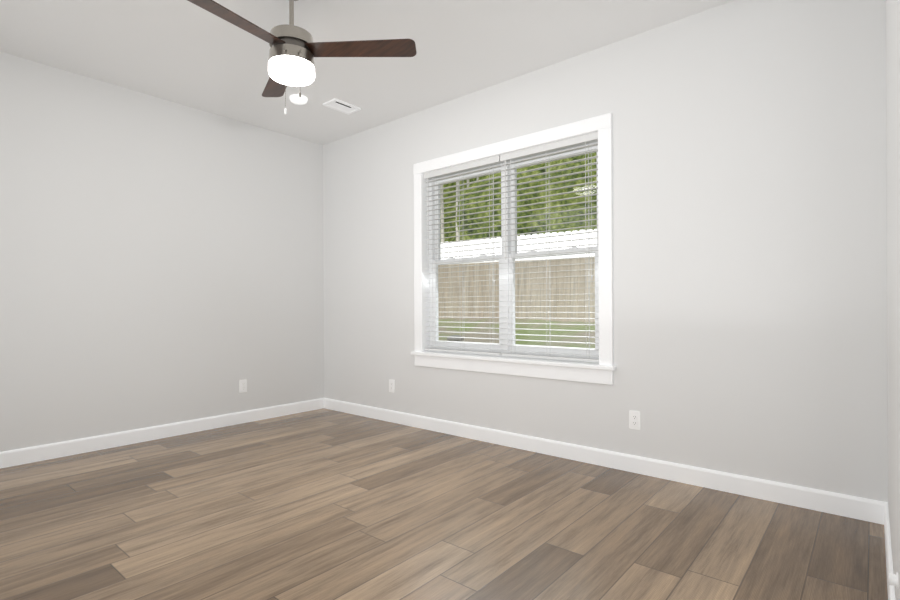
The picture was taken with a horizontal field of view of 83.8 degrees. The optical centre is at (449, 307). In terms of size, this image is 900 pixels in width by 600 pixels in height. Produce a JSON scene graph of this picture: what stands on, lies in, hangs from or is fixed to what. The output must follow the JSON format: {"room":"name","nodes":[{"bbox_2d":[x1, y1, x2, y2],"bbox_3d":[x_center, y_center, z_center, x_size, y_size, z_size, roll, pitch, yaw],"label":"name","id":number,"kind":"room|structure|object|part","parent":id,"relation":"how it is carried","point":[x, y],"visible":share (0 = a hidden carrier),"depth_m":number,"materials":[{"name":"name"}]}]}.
{"room":"empty bedroom","nodes":[
{"label":"empty bedroom","id":0,"kind":"room"},
{"bbox_2d":[0,51,323,451],"bbox_3d":[-2.591,-0.320,3.871,0.180,2.740,3.730,0,0,40],"label":"wall","id":1,"kind":"structure","parent":0,"point":[161,261],"depth_m":3.94,"materials":[{"name":"white paint"}]},
{"bbox_2d":[0,398,323,467],"bbox_3d":[-2.453,0.997,3.877,0.014,0.105,3.550,0,0,40],"label":"baseboard","id":2,"kind":"structure","parent":1,"relation":"attached to","point":[15,457],"depth_m":3.93,"materials":[{"name":"white paint"}]},
{"bbox_2d":[239,379,246,392],"bbox_3d":[-1.880,0.712,4.563,0.008,0.114,0.070,0,0,40],"label":"electrical outlet","id":3,"kind":"object","parent":1,"relation":"attached to","point":[242,385],"visible":1,"depth_m":4.56,"materials":[{"name":"white plastic"}]},
{"bbox_2d":[0,0,733,144],"bbox_3d":[-0.775,-1.758,2.452,4.796,0.120,3.910,0,0,40],"label":"ceiling","id":4,"kind":"structure","parent":0,"point":[186,53],"depth_m":3.24,"materials":[{"name":"white paint"}]},
{"bbox_2d":[290,94,307,104],"bbox_3d":[-1.223,-1.676,4.056,0.140,0.041,0.140,0,0,40],"label":"smoke detector","id":5,"kind":"object","parent":4,"relation":"attached to","point":[297,99],"visible":1,"depth_m":4.02,"materials":[{"name":"white plastic"}]},
{"bbox_2d":[187,0,416,114],"bbox_3d":[-0.946,-1.341,2.627,1.180,0.712,1.114,0,0,40],"label":"ceiling fan","id":6,"kind":"object","parent":4,"relation":"hanging from","point":[294,50],"visible":1,"depth_m":2.62,"materials":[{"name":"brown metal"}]},
{"bbox_3d":[-1.038,-1.374,2.360,0.197,0.031,0.587,0,0,40],"label":"blade","id":7,"kind":"part","parent":6,"relation":"part of","materials":[{"name":"brown wood"}]},
{"bbox_3d":[-0.473,-1.377,2.670,0.513,0.031,0.438,0,0,40],"label":"blade","id":8,"kind":"part","parent":6,"relation":"part of","materials":[{"name":"brown wood"}]},
{"bbox_2d":[322,98,360,114],"bbox_3d":[-0.909,-1.692,4.221,0.170,0.013,0.270,0,0,40],"label":"ceiling vent","id":9,"kind":"object","parent":4,"relation":"in","point":[341,106],"visible":0.98,"depth_m":4.20,"materials":[{"name":"white metal"}]},
{"bbox_2d":[0,408,887,599],"bbox_3d":[-0.762,1.102,2.452,4.796,0.120,3.910,0,0,40],"label":"floor","id":10,"kind":"structure","parent":0,"point":[323,504],"depth_m":2.36,"materials":[{"name":"brown wood"}]},
{"bbox_2d":[323,0,887,501],"bbox_3d":[0.433,-0.334,3.878,4.796,2.740,0.180,0,0,40],"label":"wall","id":11,"kind":"structure","parent":0,"point":[749,238],"depth_m":2.89,"materials":[{"name":"white paint"}]},
{"bbox_2d":[389,379,394,392],"bbox_3d":[-0.531,0.713,4.573,0.070,0.114,0.008,0,0,40],"label":"electrical outlet","id":12,"kind":"object","parent":11,"relation":"attached to","point":[391,385],"visible":1,"depth_m":4.57,"materials":[{"name":"white plastic"}]},
{"bbox_2d":[414,113,612,384],"bbox_3d":[0.420,-0.376,3.862,1.768,1.751,0.178,0,0,40],"label":"window","id":13,"kind":"structure","parent":11,"relation":"in","point":[601,125],"depth_m":3.83,"materials":[{"name":"white paint"}]},
{"bbox_2d":[424,132,598,361],"bbox_3d":[0.395,-0.399,3.833,1.576,1.523,0.066,0,0,40],"label":"window blinds","id":14,"kind":"object","parent":13,"relation":"attached to","point":[585,139],"visible":0.96,"depth_m":3.75,"materials":[{"name":"white plastic"}]},
{"bbox_3d":[0.448,-0.396,3.896,1.518,1.463,0.074,0,0,40],"label":"window sash","id":15,"kind":"part","parent":13,"relation":"part of","materials":[{"name":"white plastic"}]},
{"bbox_3d":[0.451,-0.403,3.899,1.446,1.368,0.040,0,0,40],"label":"glass","id":16,"kind":"part","parent":13,"relation":"part of","materials":[{"name":"clear glass"}]},
{"bbox_2d":[411,351,615,370],"bbox_3d":[0.388,0.390,3.821,1.808,0.028,0.126,0,0,40],"label":"sill","id":17,"kind":"structure","parent":11,"relation":"attached to","point":[585,365],"depth_m":3.65,"materials":[{"name":"white paint"}]},
{"bbox_2d":[324,398,886,524],"bbox_3d":[0.377,0.984,3.804,4.436,0.105,0.014,0,0,40],"label":"baseboard","id":18,"kind":"structure","parent":11,"relation":"attached to","point":[860,508],"depth_m":3.06,"materials":[{"name":"white paint"}]},
{"bbox_2d":[629,410,640,429],"bbox_3d":[1.159,0.705,3.148,0.070,0.114,0.008,0,0,40],"label":"electrical outlet","id":19,"kind":"object","parent":11,"relation":"attached to","point":[634,419],"visible":1,"depth_m":3.14,"materials":[{"name":"white plastic"}]},
{"bbox_2d":[886,0,899,599],"bbox_3d":[0.938,-0.336,0.896,0.180,2.740,3.730,0,0,40],"label":"wall","id":20,"kind":"structure","parent":0,"point":[893,176],"depth_m":1.61,"materials":[{"name":"white paint"}]},
{"bbox_2d":[884,502,894,599],"bbox_3d":[0.928,0.981,1.027,0.014,0.105,3.550,0,0,40],"label":"baseboard","id":21,"kind":"structure","parent":20,"relation":"attached to","point":[889,568],"depth_m":1.94,"materials":[{"name":"white paint"}]},
{"bbox_2d":[888,572,897,588],"bbox_3d":[1.244,0.762,1.408,0.020,0.042,0.042,0,0,40],"label":"doorstop","id":22,"kind":"object","parent":21,"relation":"attached to","point":[893,579],"visible":1,"depth_m":1.40,"materials":[{"name":"white plastic"}]},
{"label":"outside","id":23,"kind":"structure","parent":0,"visible":0},
{"bbox_2d":[438,152,596,362],"bbox_3d":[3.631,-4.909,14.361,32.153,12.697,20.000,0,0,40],"label":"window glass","id":24,"kind":"object","parent":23,"point":[577,278],"depth_m":10.08,"materials":[{"name":"clear glass"}]}
]}

